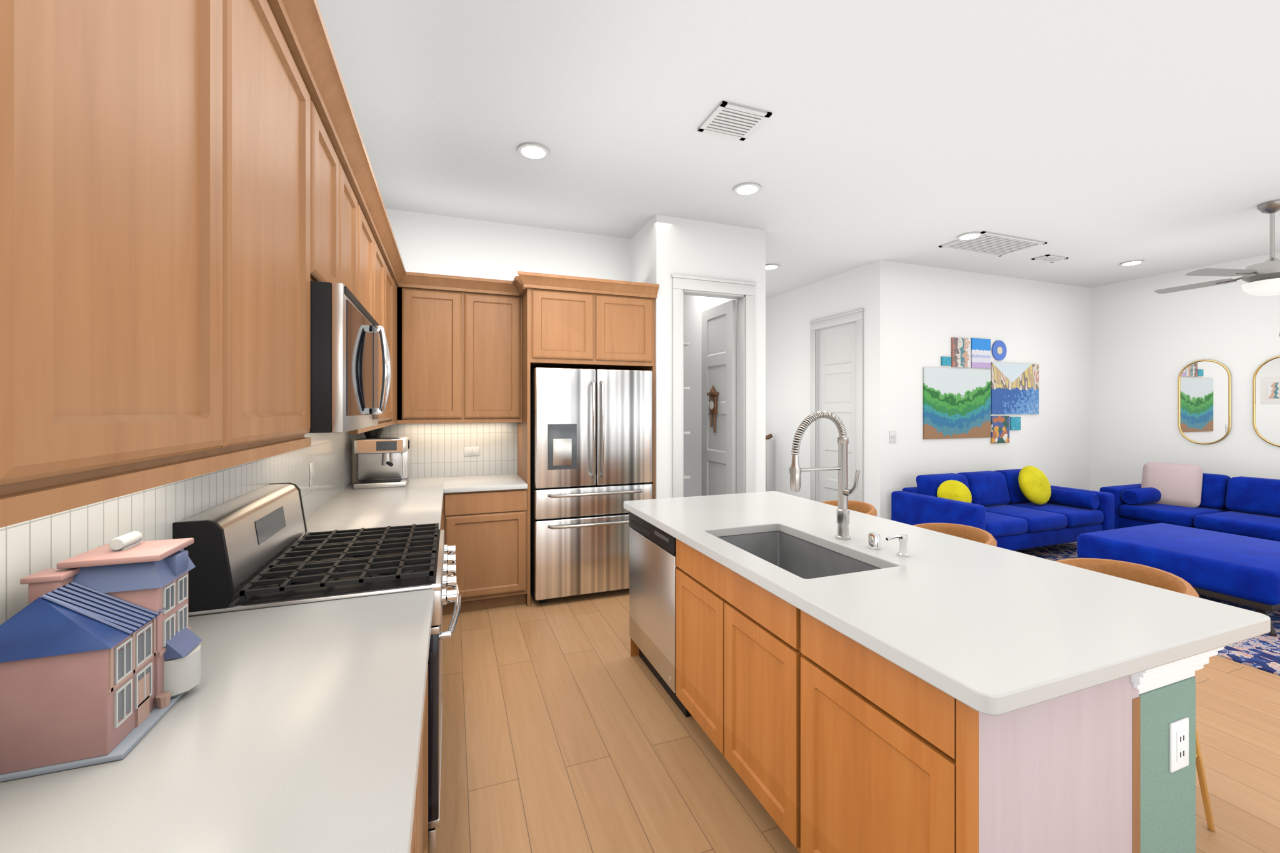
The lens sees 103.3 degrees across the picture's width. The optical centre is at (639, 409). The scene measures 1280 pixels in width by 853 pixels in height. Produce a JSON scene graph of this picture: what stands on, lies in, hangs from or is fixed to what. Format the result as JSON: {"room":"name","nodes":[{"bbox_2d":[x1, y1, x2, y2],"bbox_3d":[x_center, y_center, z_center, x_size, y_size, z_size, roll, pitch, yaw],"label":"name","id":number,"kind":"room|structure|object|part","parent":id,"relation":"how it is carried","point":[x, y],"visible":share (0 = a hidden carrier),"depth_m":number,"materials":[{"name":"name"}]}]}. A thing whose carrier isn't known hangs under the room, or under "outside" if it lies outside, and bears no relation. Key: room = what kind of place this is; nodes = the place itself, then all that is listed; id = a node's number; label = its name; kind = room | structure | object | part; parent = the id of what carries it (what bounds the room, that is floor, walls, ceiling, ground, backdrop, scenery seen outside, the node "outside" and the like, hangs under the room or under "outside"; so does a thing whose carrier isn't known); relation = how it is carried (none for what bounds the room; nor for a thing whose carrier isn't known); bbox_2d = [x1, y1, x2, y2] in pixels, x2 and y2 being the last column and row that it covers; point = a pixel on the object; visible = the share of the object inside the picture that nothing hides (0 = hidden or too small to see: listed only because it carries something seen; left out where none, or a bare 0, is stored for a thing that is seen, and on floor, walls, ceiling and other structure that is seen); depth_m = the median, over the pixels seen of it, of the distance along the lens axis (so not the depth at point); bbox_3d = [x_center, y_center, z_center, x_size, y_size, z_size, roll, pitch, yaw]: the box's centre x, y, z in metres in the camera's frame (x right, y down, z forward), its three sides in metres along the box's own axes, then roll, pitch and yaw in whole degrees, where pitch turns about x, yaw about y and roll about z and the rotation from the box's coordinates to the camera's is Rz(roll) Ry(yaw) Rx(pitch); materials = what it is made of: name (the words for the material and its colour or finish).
{"room":"kitchen and living room","nodes":[
{"label":"kitchen and living room","id":0,"kind":"room"},
{"bbox_2d":[0,0,27,522],"bbox_3d":[-0.606,-0.425,0.099,0.327,1.010,0.590,0,0,-20],"label":"upper cabinet","id":1,"kind":"object","parent":0,"relation":"attached to","point":[13,13],"depth_m":0.46,"materials":[{"name":"brown wood"}]},
{"bbox_2d":[27,0,239,514],"bbox_3d":[-0.795,-0.425,0.606,0.327,1.010,0.491,0,0,-20],"label":"upper cabinet","id":2,"kind":"object","parent":0,"relation":"attached to","point":[191,204],"depth_m":0.64,"materials":[{"name":"brown wood"}]},
{"bbox_2d":[240,0,319,462],"bbox_3d":[-0.984,-0.425,1.111,0.327,1.010,0.587,0,0,-20],"label":"upper cabinet","id":3,"kind":"object","parent":0,"relation":"attached to","point":[280,85],"depth_m":1.17,"materials":[{"name":"brown wood"}]},
{"bbox_2d":[308,461,314,486],"bbox_3d":[-1.720,0.340,2.651,0.008,0.120,0.070,0,0,-20],"label":"backsplash outlet","id":4,"kind":"object","parent":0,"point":[310,464],"depth_m":2.63,"materials":[{"name":"white plastic"}]},
{"bbox_2d":[320,85,344,285],"bbox_3d":[-1.153,-0.650,1.566,0.327,0.560,0.384,0,0,-20],"label":"upper cabinet","id":5,"kind":"object","parent":0,"relation":"attached to","point":[332,146],"depth_m":1.69,"materials":[{"name":"brown wood"}]},
{"bbox_2d":[308,280,391,433],"bbox_3d":[-1.149,-0.150,1.773,0.457,0.436,0.759,0,0,-20],"label":"microwave","id":6,"kind":"object","parent":5,"relation":"attached to","point":[345,328],"visible":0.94,"depth_m":1.48,"materials":[{"name":"silver metal"}]},
{"bbox_3d":[-1.011,-0.150,1.824,0.030,0.436,0.759,0,0,-20],"label":"frame","id":7,"kind":"part","parent":6,"relation":"part of","materials":[{"name":"silver metal"}]},
{"bbox_3d":[-0.969,-0.155,1.760,0.003,0.350,0.509,0,0,-20],"label":"door glass","id":8,"kind":"part","parent":6,"relation":"part of","materials":[{"name":"black glass"}]},
{"bbox_3d":[-1.018,-0.155,2.013,0.041,0.339,0.112,0,0,-20],"label":"handle","id":9,"kind":"part","parent":6,"relation":"part of","materials":[{"name":"silver metal"}]},
{"bbox_2d":[345,147,362,304],"bbox_3d":[-1.288,-0.650,1.926,0.327,0.560,0.385,0,0,-20],"label":"upper cabinet","id":10,"kind":"object","parent":0,"relation":"attached to","point":[353,189],"depth_m":2.08,"materials":[{"name":"brown wood"}]},
{"bbox_2d":[344,190,377,432],"bbox_3d":[-1.437,-0.425,2.326,0.327,1.010,0.468,0,0,-20],"label":"upper cabinet","id":11,"kind":"object","parent":0,"relation":"attached to","point":[369,226],"depth_m":2.49,"materials":[{"name":"brown wood"}]},
{"bbox_2d":[377,227,387,427],"bbox_3d":[-1.600,-0.425,2.763,0.327,1.010,0.465,0,0,-20],"label":"upper cabinet","id":12,"kind":"object","parent":0,"relation":"attached to","point":[382,250],"depth_m":2.93,"materials":[{"name":"brown wood"}]},
{"bbox_2d":[387,252,394,424],"bbox_3d":[-1.760,-0.425,3.194,0.327,1.010,0.455,0,0,-20],"label":"upper cabinet","id":13,"kind":"object","parent":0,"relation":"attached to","point":[390,267],"depth_m":3.39,"materials":[{"name":"brown wood"}]},
{"bbox_2d":[395,270,404,422],"bbox_3d":[-1.929,-0.425,3.690,0.357,1.010,0.592,0,0,-20],"label":"upper cabinet","id":14,"kind":"object","parent":0,"relation":"attached to","point":[399,283],"depth_m":3.73,"materials":[{"name":"brown wood"}]},
{"bbox_2d":[405,280,464,422],"bbox_3d":[-1.633,-0.425,3.942,0.475,1.010,0.327,0,0,-20],"label":"upper cabinet","id":15,"kind":"object","parent":0,"relation":"attached to","point":[435,312],"depth_m":3.81,"materials":[{"name":"brown wood"}]},
{"bbox_2d":[465,285,524,422],"bbox_3d":[-1.202,-0.425,4.102,0.444,1.010,0.327,0,0,-20],"label":"upper cabinet","id":16,"kind":"object","parent":0,"relation":"attached to","point":[495,373],"depth_m":3.96,"materials":[{"name":"brown wood"}]},
{"bbox_2d":[338,268,655,607],"bbox_3d":[-1.037,0.270,4.014,2.256,2.400,0.607,0,0,-20],"label":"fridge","id":17,"kind":"object","parent":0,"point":[465,355],"depth_m":3.86,"materials":[{"name":"metal"}]},
{"bbox_2d":[522,282,597,369],"bbox_3d":[-0.689,-0.640,4.133,0.493,0.580,0.627,0,0,-20],"label":"upper cabinet","id":18,"kind":"object","parent":0,"relation":"attached to","point":[560,322],"depth_m":3.85,"materials":[{"name":"brown wood"}]},
{"bbox_2d":[385,208,863,501],"bbox_3d":[2.904,-0.055,2.374,8.500,3.050,9.020,0,0,-20],"label":"wall","id":19,"kind":"structure","parent":0,"point":[694,255],"depth_m":4.28,"materials":[{"name":"paint"}]},
{"bbox_2d":[355,417,517,481],"bbox_3d":[-1.620,0.310,4.116,1.218,0.480,0.010,0,0,-20],"label":"backsplash","id":20,"kind":"structure","parent":19,"relation":"attached to","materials":[{"name":"tile"}]},
{"bbox_2d":[463,446,479,456],"bbox_3d":[-1.392,0.347,4.191,0.120,0.075,0.008,0,0,-20],"label":"backsplash outlet","id":21,"kind":"object","parent":20,"relation":"attached to","point":[468,450],"depth_m":4.19,"materials":[{"name":"white plastic"}]},
{"bbox_3d":[0.635,0.182,4.279,0.800,2.575,0.024,0,0,-20],"label":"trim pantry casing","id":22,"kind":"part","parent":19,"relation":"part of","materials":[{"name":"white wood"}]},
{"bbox_3d":[2.297,0.182,5.969,0.024,2.575,0.880,0,0,-20],"label":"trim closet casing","id":23,"kind":"part","parent":19,"relation":"part of","materials":[{"name":"white wood"}]},
{"bbox_2d":[630,220,651,283],"bbox_3d":[-0.120,-0.055,4.929,0.100,3.050,1.480,0,0,-20],"label":"wall","id":24,"kind":"structure","parent":0,"point":[640,255],"depth_m":4.41,"materials":[{"name":"paint"}]},
{"bbox_2d":[587,287,657,370],"bbox_3d":[-0.227,-0.640,4.306,0.493,0.580,0.627,0,0,-20],"label":"upper cabinet","id":25,"kind":"object","parent":24,"relation":"attached to","point":[626,319],"depth_m":4.03,"materials":[{"name":"brown wood"}]},
{"bbox_2d":[683,295,736,496],"bbox_3d":[0.761,-0.055,5.257,0.100,3.050,1.480,0,0,-20],"label":"wall","id":26,"kind":"structure","parent":0,"point":[695,307],"depth_m":5.56,"materials":[{"name":"paint"}]},
{"bbox_2d":[683,342,689,478],"bbox_3d":[0.064,0.210,5.088,0.345,1.620,1.290,0,0,-20],"label":"pantry shelves","id":27,"kind":"object","parent":26,"relation":"attached to","point":[685,388],"visible":0.12,"depth_m":4.54,"materials":[{"name":"white wood"}]},
{"bbox_2d":[683,290,744,496],"bbox_3d":[0.610,0.240,4.347,0.600,2.460,0.120,0,0,-20],"label":"trim","id":28,"kind":"structure","parent":26,"relation":"attached to","point":[740,394],"depth_m":4.42,"materials":[{"name":"white"}]},
{"bbox_2d":[701,300,735,495],"bbox_3d":[0.735,0.243,4.778,0.035,2.430,0.590,0,0,-20],"label":"pantry door","id":29,"kind":"structure","parent":26,"relation":"in","point":[719,374],"depth_m":4.72,"materials":[{"name":"white wood"}]},
{"bbox_2d":[706,385,718,433],"bbox_3d":[0.691,-0.005,4.783,0.070,0.450,0.160,0,0,-20],"label":"cuckoo clock","id":30,"kind":"object","parent":29,"relation":"hanging from","point":[713,394],"visible":1,"depth_m":4.75,"materials":[{"name":"brown wood"}]},
{"bbox_2d":[316,0,1279,299],"bbox_3d":[2.662,-1.620,3.021,8.740,0.080,10.440,0,0,-20],"label":"ceiling","id":31,"kind":"structure","parent":0,"point":[1095,142],"depth_m":2.79,"materials":[{"name":"paint"}]},
{"bbox_2d":[517,141,549,159],"bbox_3d":[-0.645,-1.572,3.069,0.191,0.015,0.210,0,0,-20],"label":"recessed light","id":32,"kind":"object","parent":31,"relation":"in","point":[530,150],"depth_m":3.07,"materials":[{"name":"white plastic"}]},
{"bbox_3d":[-0.650,-1.573,3.088,0.190,0.014,0.190,0,0,-20],"label":"downlight trim","id":33,"kind":"part","parent":32,"relation":"part of","materials":[{"name":"white plastic"}]},
{"bbox_2d":[697,100,771,141],"bbox_3d":[0.510,-1.572,2.758,0.309,0.015,0.297,0,0,-20],"label":"vent","id":34,"kind":"object","parent":31,"relation":"in","point":[732,120],"depth_m":2.76,"materials":[{"name":"white metal"}]},
{"bbox_2d":[733,181,760,195],"bbox_3d":[0.761,-1.572,3.593,0.201,0.015,0.207,0,0,-20],"label":"recessed light","id":35,"kind":"object","parent":31,"relation":"in","point":[745,189],"depth_m":3.60,"materials":[{"name":"white plastic"}]},
{"bbox_3d":[0.765,-1.573,3.615,0.190,0.014,0.190,0,0,-20],"label":"downlight trim","id":36,"kind":"part","parent":35,"relation":"part of","materials":[{"name":"white plastic"}]},
{"bbox_3d":[1.439,-1.573,5.585,0.190,0.014,0.190,0,0,-20],"label":"downlight trim","id":37,"kind":"part","parent":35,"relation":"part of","materials":[{"name":"white"}]},
{"bbox_2d":[938,231,1046,256],"bbox_3d":[3.305,-1.572,4.797,0.991,0.015,0.463,0,0,-20],"label":"vent","id":38,"kind":"object","parent":31,"relation":"in","point":[984,242],"depth_m":4.80,"materials":[{"name":"white metal"}]},
{"bbox_3d":[2.993,-1.573,4.595,0.190,0.014,0.190,0,0,-20],"label":"downlight trim","id":39,"kind":"part","parent":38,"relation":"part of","materials":[{"name":"white plastic"}]},
{"bbox_2d":[1031,254,1068,263],"bbox_3d":[4.255,-1.572,5.258,0.360,0.015,0.184,0,0,-20],"label":"vent","id":40,"kind":"object","parent":31,"relation":"in","point":[1048,258],"depth_m":5.27,"materials":[{"name":"white metal"}]},
{"bbox_3d":[5.283,-1.573,5.439,0.190,0.014,0.190,0,0,-20],"label":"downlight trim","id":41,"kind":"part","parent":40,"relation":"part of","materials":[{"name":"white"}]},
{"bbox_2d":[1153,199,1279,336],"bbox_3d":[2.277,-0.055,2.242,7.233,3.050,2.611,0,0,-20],"label":"ceiling fan","id":42,"kind":"object","parent":31,"relation":"hanging from","point":[1262,279],"visible":1,"depth_m":3.86,"materials":[{"name":"silver metal"}]},
{"bbox_3d":[4.841,-0.926,3.876,0.310,0.103,0.310,0,0,-20],"label":"lamp shade","id":43,"kind":"part","parent":42,"relation":"part of","materials":[{"name":"white glass"}]},
{"bbox_3d":[4.841,-1.280,3.876,0.300,0.600,0.300,0,0,-20],"label":"motor","id":44,"kind":"part","parent":42,"relation":"part of","materials":[{"name":"silver metal"}]},
{"bbox_2d":[765,260,888,519],"bbox_3d":[2.094,-0.055,6.720,0.120,3.050,2.870,0,0,-20],"label":"wall","id":45,"kind":"structure","parent":0,"point":[790,315],"depth_m":6.30,"materials":[{"name":"paint"}]},
{"bbox_2d":[818,321,856,502],"bbox_3d":[2.353,0.235,5.990,0.035,2.445,0.674,0,0,-20],"label":"closet door","id":46,"kind":"structure","parent":45,"relation":"in","point":[837,370],"depth_m":6.03,"materials":[{"name":"white wood"}]},
{"bbox_2d":[436,588,1279,852],"bbox_3d":[2.662,1.500,3.021,8.740,0.060,10.440,0,0,-20],"label":"floor","id":47,"kind":"structure","parent":0,"point":[569,726],"depth_m":2.17,"materials":[{"name":"brown wood"}]},
{"bbox_2d":[172,482,461,852],"bbox_3d":[-1.026,0.865,1.819,0.724,1.130,0.762,0,0,-20],"label":"range","id":48,"kind":"object","parent":47,"relation":"on","point":[257,549],"visible":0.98,"depth_m":1.57,"materials":[{"name":"silver metal"}]},
{"bbox_2d":[234,529,440,605],"bbox_3d":[-1.003,0.538,1.827,0.513,0.004,0.735,0,0,-20],"label":"cooktop","id":49,"kind":"object","parent":48,"relation":"in","point":[350,591],"depth_m":1.53,"materials":[{"name":"black metal"}]},
{"bbox_2d":[426,559,461,829],"bbox_3d":[-0.737,0.983,1.927,0.106,0.619,0.755,0,0,-20],"label":"oven","id":50,"kind":"object","parent":48,"relation":"in","point":[435,659],"depth_m":1.57,"materials":[{"name":"silver metal"}]},
{"bbox_2d":[412,732,424,852],"bbox_3d":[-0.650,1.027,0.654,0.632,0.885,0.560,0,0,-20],"label":"base cabinet","id":51,"kind":"object","parent":47,"relation":"on","point":[420,823],"depth_m":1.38,"materials":[{"name":"brown wood"}]},
{"bbox_2d":[0,589,433,852],"bbox_3d":[-0.381,0.568,-0.048,0.647,0.035,3.177,0,0,-20],"label":"countertop","id":52,"kind":"structure","parent":51,"relation":"on","point":[302,729],"depth_m":0.80,"materials":[{"name":"white stone"}]},
{"bbox_2d":[0,693,184,781],"bbox_3d":[-0.948,0.544,0.880,0.198,0.009,0.260,0,0,-20],"label":"base","id":53,"kind":"object","parent":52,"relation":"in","point":[127,744],"visible":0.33,"depth_m":0.79,"materials":[{"name":"grey"}]},
{"bbox_2d":[0,538,193,774],"bbox_3d":[-0.950,0.401,0.881,0.185,0.279,0.254,0,0,-20],"label":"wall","id":54,"kind":"structure","parent":53,"relation":"on","point":[54,710],"depth_m":0.78,"materials":[{"name":"pink plastic"}]},
{"bbox_2d":[0,582,160,662],"bbox_3d":[-0.933,0.335,0.819,0.189,0.072,0.143,0,0,-20],"label":"house roof","id":55,"kind":"structure","parent":54,"relation":"attached to","point":[39,627],"depth_m":0.78,"materials":[{"name":"blue plastic"}]},
{"bbox_2d":[41,581,166,634],"bbox_3d":[-0.912,0.334,0.865,0.120,0.075,0.113,0,0,-20],"label":"ribs","id":56,"kind":"object","parent":55,"relation":"attached to","point":[107,621],"visible":0.94,"depth_m":0.85,"materials":[{"name":"blue"}]},
{"bbox_2d":[109,531,142,551],"bbox_3d":[-0.970,0.249,0.956,0.023,0.026,0.060,0,0,-20],"label":"water tank","id":57,"kind":"object","parent":54,"relation":"on","point":[130,546],"depth_m":0.94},
{"bbox_3d":[-0.970,0.248,0.956,0.023,0.024,0.060,0,0,-20],"label":"ceramic house lid handle","id":58,"kind":"part","parent":57,"relation":"part of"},
{"bbox_2d":[72,548,202,659],"bbox_3d":[-0.947,0.368,0.948,0.177,0.192,0.128,0,0,-20],"label":"house roof","id":59,"kind":"structure","parent":54,"relation":"attached to","point":[182,642],"depth_m":0.91,"materials":[{"name":"blue"}]},
{"bbox_2d":[106,617,190,727],"bbox_3d":[-0.865,0.454,0.914,0.024,0.172,0.257,0,0,-20],"label":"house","id":60,"kind":"object","parent":54,"relation":"attached to","point":[142,709],"visible":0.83,"depth_m":0.87,"materials":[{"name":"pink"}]},
{"bbox_2d":[118,576,186,720],"bbox_3d":[-0.872,0.416,0.910,0.007,0.165,0.215,0,0,-20],"label":"windows","id":61,"kind":"structure","parent":54,"relation":"in","point":[140,649],"depth_m":0.87,"materials":[{"name":"grey"}]},
{"bbox_2d":[114,573,200,728],"bbox_3d":[-0.871,0.433,0.911,0.080,0.207,0.223,0,0,-20],"label":"frames","id":62,"kind":"object","parent":54,"relation":"attached to","point":[182,675],"visible":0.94,"depth_m":0.94,"materials":[{"name":"white"}]},
{"bbox_2d":[425,672,428,852],"bbox_3d":[-0.845,1.027,1.177,0.632,0.885,0.556,0,0,-20],"label":"base cabinet","id":63,"kind":"object","parent":47,"relation":"on","point":[426,704],"depth_m":1.48,"materials":[{"name":"brown wood"}]},
{"bbox_2d":[442,485,529,614],"bbox_3d":[-1.229,1.027,3.932,0.614,0.885,0.627,0,0,-20],"label":"base cabinet","id":64,"kind":"object","parent":47,"relation":"on","point":[489,532],"depth_m":3.67,"materials":[{"name":"brown wood"}]},
{"bbox_2d":[305,477,444,534],"bbox_3d":[-1.551,0.568,3.090,0.647,0.035,1.979,0,0,-20],"label":"countertop","id":65,"kind":"structure","parent":64,"relation":"on","point":[420,502],"depth_m":2.83,"materials":[{"name":"white stone"}]},
{"bbox_2d":[353,427,409,488],"bbox_3d":[-1.861,0.340,3.659,0.330,0.418,0.384,0,0,-20],"label":"espresso machine","id":66,"kind":"object","parent":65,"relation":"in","point":[383,462],"visible":0.88,"depth_m":3.64,"materials":[{"name":"silver metal"}]},
{"bbox_3d":[-1.815,0.257,3.538,0.290,0.085,0.001,0,0,-20],"label":"copper panel","id":67,"kind":"part","parent":66,"relation":"part of","materials":[{"name":"brown metal"}]},
{"bbox_2d":[445,472,527,494],"bbox_3d":[-1.214,0.568,3.926,0.588,0.034,0.646,0,0,-20],"label":"countertop","id":68,"kind":"structure","parent":64,"relation":"on","point":[511,481],"depth_m":3.76,"materials":[{"name":"white stone"}]},
{"bbox_2d":[530,367,652,603],"bbox_3d":[-0.433,0.580,4.153,0.930,1.780,0.715,0,0,-20],"label":"refrigerator","id":69,"kind":"object","parent":47,"relation":"on","point":[590,451],"visible":0.94,"depth_m":3.85,"materials":[{"name":"grey metal"}]},
{"bbox_2d":[765,433,772,491],"bbox_3d":[1.099,0.906,6.813,1.598,1.127,0.100,0,0,-20],"label":"stair railing","id":70,"kind":"object","parent":47,"relation":"on","point":[769,464],"visible":0.12,"depth_m":7.02,"materials":[{"name":"white paint"}]},
{"bbox_2d":[821,500,876,516],"bbox_3d":[1.261,1.038,3.224,0.453,0.866,0.448,0,0,-20],"label":"bar stool","id":71,"kind":"object","parent":47,"relation":"on","point":[864,507],"visible":0.15,"depth_m":3.30,"materials":[{"name":"leather"}]},
{"bbox_2d":[628,510,1219,852],"bbox_3d":[0.727,1.030,2.164,0.898,0.879,2.142,0,0,-20],"label":"kitchen island","id":72,"kind":"object","parent":47,"relation":"on","point":[847,680],"depth_m":1.28,"materials":[{"name":"brown wood"}]},
{"bbox_2d":[628,511,691,717],"bbox_3d":[0.184,1.032,2.747,0.296,0.875,0.650,0,0,-20],"label":"dishwasher","id":73,"kind":"object","parent":72,"relation":"in","point":[653,567],"visible":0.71,"depth_m":2.63,"materials":[{"name":"silver metal"}]},
{"bbox_3d":[0.062,0.644,2.702,0.032,0.092,0.650,0,0,-20],"label":"control panel","id":74,"kind":"part","parent":73,"relation":"part of","materials":[{"name":"black plastic"}]},
{"bbox_3d":[0.063,1.020,2.702,0.030,0.650,0.650,0,0,-20],"label":"door","id":75,"kind":"part","parent":73,"relation":"part of","materials":[{"name":"silver metal"}]},
{"bbox_2d":[623,491,1270,723],"bbox_3d":[0.790,0.570,2.189,1.090,0.041,2.210,0,0,-20],"label":"island countertop","id":76,"kind":"structure","parent":72,"relation":"on","point":[999,632],"depth_m":1.41,"materials":[{"name":"white stone"}]},
{"bbox_2d":[713,528,886,578],"bbox_3d":[0.604,0.689,2.045,0.470,0.221,0.770,0,0,-20],"label":"sink","id":77,"kind":"object","parent":76,"relation":"in","point":[805,557],"depth_m":2.32,"materials":[{"name":"silver metal"}]},
{"bbox_2d":[789,410,859,540],"bbox_3d":[0.764,0.278,2.088,0.299,0.544,0.122,0,0,-20],"label":"faucet","id":78,"kind":"object","parent":76,"relation":"on","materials":[{"name":"silver metal"}]},
{"bbox_2d":[868,531,909,556],"bbox_3d":[0.942,0.510,1.951,0.101,0.080,0.157,0,0,-20],"label":"soap dispenser","id":79,"kind":"object","parent":76,"relation":"on","point":[875,547],"depth_m":1.94,"materials":[{"name":"silver metal"}]},
{"bbox_3d":[0.681,1.030,1.054,0.037,0.879,0.022,0,0,-20],"label":"trim","id":80,"kind":"part","parent":72,"relation":"part of","materials":[{"name":"brown wood"}]},
{"bbox_3d":[0.948,1.030,1.154,0.598,0.879,0.020,0,0,-20],"label":"panel pink","id":81,"kind":"part","parent":72,"relation":"part of","materials":[{"name":"pink wood"}]},
{"bbox_3d":[1.216,1.090,1.253,0.031,0.760,0.021,0,0,-20],"label":"trim","id":82,"kind":"part","parent":72,"relation":"part of","materials":[{"name":"brown wood"}]},
{"bbox_3d":[1.324,0.649,1.349,0.348,0.118,0.197,0,0,-20],"label":"corbel moulding","id":83,"kind":"part","parent":72,"relation":"part of","materials":[{"name":"white wood"}]},
{"bbox_2d":[1169,716,1189,773],"bbox_3d":[1.395,0.868,1.310,0.080,0.125,0.006,0,0,-20],"label":"outlet plate","id":84,"kind":"object","parent":72,"relation":"attached to","point":[1179,726],"depth_m":1.30,"materials":[{"name":"white plastic"}]},
{"bbox_2d":[1176,729,1186,762],"bbox_3d":[1.397,0.868,1.306,0.040,0.075,0.002,0,0,-20],"label":"socket","id":85,"kind":"object","parent":72,"relation":"attached to","point":[1180,734],"depth_m":1.30,"materials":[{"name":"white plastic"}]},
{"bbox_2d":[913,523,996,546],"bbox_3d":[1.516,1.038,2.540,0.453,0.866,0.448,0,0,-20],"label":"bar stool","id":86,"kind":"object","parent":47,"relation":"on","point":[974,534],"visible":0.06,"depth_m":2.63,"materials":[{"name":"leather"}]},
{"bbox_2d":[1055,558,1214,831],"bbox_3d":[1.757,1.038,1.893,0.453,0.866,0.448,0,0,-20],"label":"bar stool","id":87,"kind":"object","parent":47,"relation":"on","point":[1149,575],"visible":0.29,"depth_m":1.91,"materials":[{"name":"wood"}]},
{"bbox_2d":[1013,541,1279,676],"bbox_3d":[4.615,1.464,4.122,2.970,0.012,3.000,0,0,-20],"label":"rug","id":88,"kind":"object","parent":47,"relation":"on","point":[1262,652],"depth_m":3.15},
{"bbox_2d":[891,465,1114,550],"bbox_3d":[3.757,1.033,5.265,2.060,0.846,0.920,0,0,-20],"label":"sofa","id":89,"kind":"object","parent":88,"relation":"on","point":[1027,507],"visible":0.9,"depth_m":5.11,"materials":[{"name":"blue fabric"}]},
{"bbox_2d":[936,479,971,512],"bbox_3d":[3.120,0.860,5.027,0.297,0.307,0.203,0,0,-20],"label":"pillow","id":90,"kind":"object","parent":89,"relation":"on","point":[949,489],"depth_m":4.99,"materials":[{"name":"fabric"}]},
{"bbox_2d":[1018,465,1051,504],"bbox_3d":[4.223,0.810,5.417,0.420,0.400,0.194,0,0,-20],"label":"pillow","id":91,"kind":"object","parent":89,"relation":"on","point":[1034,486],"depth_m":5.36,"materials":[{"name":"fabric"}]},
{"bbox_2d":[1076,523,1279,636],"bbox_3d":[4.431,1.248,3.958,1.230,0.417,1.120,0,0,-20],"label":"ottoman","id":92,"kind":"object","parent":88,"relation":"on","point":[1242,570],"visible":0.75,"depth_m":3.70,"materials":[{"name":"blue fabric"}]},
{"bbox_2d":[1099,461,1279,541],"bbox_3d":[5.914,1.022,4.820,0.950,0.869,2.100,0,0,-20],"label":"sofa","id":93,"kind":"object","parent":88,"relation":"on","point":[1192,496],"visible":0.88,"depth_m":5.18,"materials":[{"name":"blue fabric"}]},
{"bbox_2d":[1140,461,1203,508],"bbox_3d":[5.731,0.810,5.467,0.237,0.445,0.468,0,0,-20],"label":"pillow","id":94,"kind":"object","parent":93,"relation":"on","point":[1176,485],"depth_m":5.40,"materials":[{"name":"fabric"}]},
{"bbox_2d":[888,261,1089,519],"bbox_3d":[4.238,-0.055,6.052,3.430,3.050,0.120,0,0,-20],"label":"wall","id":95,"kind":"structure","parent":0,"point":[1045,326],"depth_m":5.96,"materials":[{"name":"paint"}]},
{"bbox_2d":[889,431,896,443],"bbox_3d":[2.705,0.297,5.410,0.090,0.125,0.011,0,0,-20],"label":"light switch","id":96,"kind":"object","parent":95,"relation":"attached to","point":[892,437],"visible":1,"depth_m":5.41,"materials":[{"name":"white plastic"}]},
{"bbox_2d":[923,337,1038,443],"bbox_3d":[4.004,-0.210,5.890,1.900,1.220,0.016,0,0,-20],"label":"wall art","id":97,"kind":"object","parent":95,"relation":"attached to","point":[960,403],"visible":0.98,"depth_m":5.84,"materials":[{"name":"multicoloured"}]},
{"bbox_2d":[1090,251,1279,491],"bbox_3d":[7.202,-0.055,3.182,0.120,3.050,7.570,0,0,-20],"label":"wall","id":98,"kind":"structure","parent":0,"point":[1147,344],"depth_m":5.88,"materials":[{"name":"paint"}]},
{"bbox_2d":[1178,359,1231,444],"bbox_3d":[6.226,-0.080,5.593,0.022,0.942,0.422,0,0,-20],"label":"mirror","id":99,"kind":"object","parent":98,"relation":"attached to","point":[1204,402],"visible":0.98,"depth_m":5.58,"materials":[{"name":"white mirror"}]},
{"bbox_2d":[1252,355,1279,447],"bbox_3d":[6.441,-0.080,5.017,0.022,0.942,0.502,0,0,-20],"label":"mirror","id":100,"kind":"object","parent":98,"relation":"attached to","point":[1266,422],"visible":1,"depth_m":5.16,"materials":[{"name":"white mirror"}]},
{"bbox_2d":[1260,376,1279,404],"bbox_3d":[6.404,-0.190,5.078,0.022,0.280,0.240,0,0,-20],"label":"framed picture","id":101,"kind":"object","parent":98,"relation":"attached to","point":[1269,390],"visible":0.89,"depth_m":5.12,"materials":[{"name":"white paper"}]}
]}

